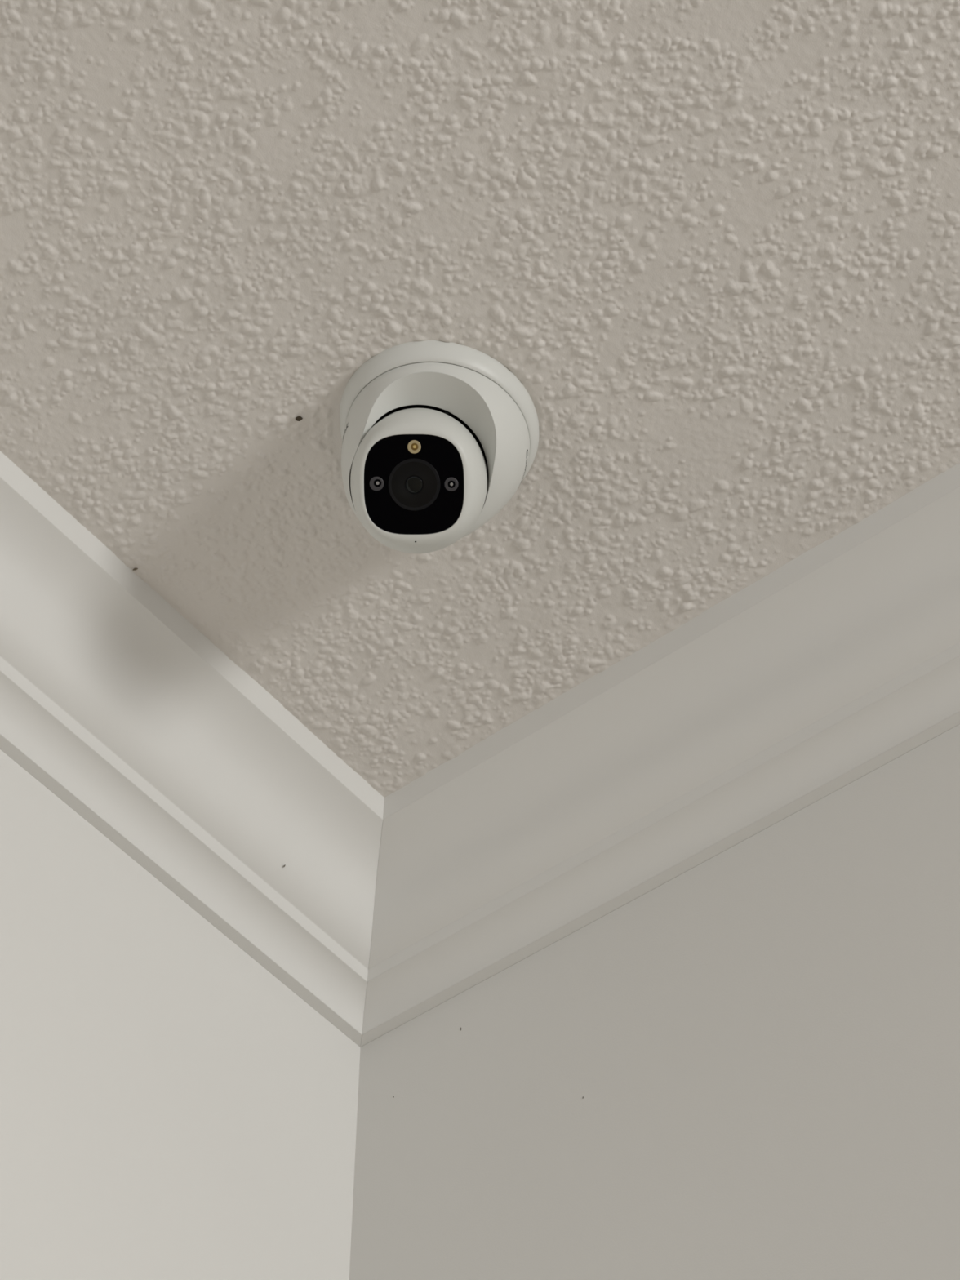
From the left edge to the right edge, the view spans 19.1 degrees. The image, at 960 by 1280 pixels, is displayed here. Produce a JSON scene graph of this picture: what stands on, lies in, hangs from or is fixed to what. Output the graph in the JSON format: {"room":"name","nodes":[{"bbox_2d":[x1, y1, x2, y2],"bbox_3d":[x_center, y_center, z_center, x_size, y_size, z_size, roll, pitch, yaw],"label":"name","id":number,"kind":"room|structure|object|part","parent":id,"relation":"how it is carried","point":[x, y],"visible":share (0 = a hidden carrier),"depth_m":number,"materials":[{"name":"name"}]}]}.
{"room":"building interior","nodes":[
{"label":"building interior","id":0,"kind":"room"},
{"bbox_2d":[0,749,359,1279],"bbox_3d":[-1.013,0.120,0.097,0.100,2.440,3.100,-31,-57,24],"label":"wall","id":1,"kind":"structure","parent":0,"point":[171,1108],"depth_m":1.50,"materials":[{"name":"paint"}]},
{"bbox_2d":[0,451,384,1047],"bbox_3d":[-0.934,-0.682,0.960,0.087,0.086,2.900,-31,-57,24],"label":"trim","id":2,"kind":"structure","parent":1,"relation":"attached to","point":[111,699],"depth_m":1.58,"materials":[{"name":"paint"}]},
{"bbox_2d":[0,0,959,797],"bbox_3d":[0.170,-1.405,0.465,3.100,0.102,3.100,-31,-57,24],"label":"ceiling","id":3,"kind":"structure","parent":0,"point":[713,246],"depth_m":1.44,"materials":[{"name":"paint"}]},
{"bbox_2d":[295,416,302,421],"bbox_3d":[-0.095,-0.116,1.485,0.003,0.003,0.003,-31,-57,24],"label":"dark speck","id":4,"kind":"object","parent":3,"relation":"attached to","point":[298,418],"visible":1,"depth_m":1.48,"materials":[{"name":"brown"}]},
{"bbox_2d":[339,340,539,553],"bbox_3d":[-0.021,-0.086,1.458,0.103,0.086,0.112,-31,-57,24],"label":"security camera","id":5,"kind":"object","parent":3,"relation":"attached to","point":[438,437],"visible":1,"depth_m":1.44,"materials":[{"name":"white plastic"}]},
{"bbox_3d":[-0.033,-0.078,1.429,0.050,0.029,0.043,-1,-50,1],"label":"panel","id":6,"kind":"part","parent":5,"relation":"part of","materials":[{"name":"black plastic"}]},
{"bbox_2d":[349,724,959,1279],"bbox_3d":[1.133,0.293,0.230,3.000,2.440,0.100,-31,-57,24],"label":"wall","id":7,"kind":"structure","parent":0,"point":[747,1067],"depth_m":1.48,"materials":[{"name":"paint"}]},
{"bbox_2d":[360,462,959,1046],"bbox_3d":[1.041,-0.498,1.103,2.900,0.086,0.087,-31,-57,24],"label":"trim","id":8,"kind":"structure","parent":7,"relation":"attached to","point":[841,661],"depth_m":1.58,"materials":[{"name":"paint"}]}
]}

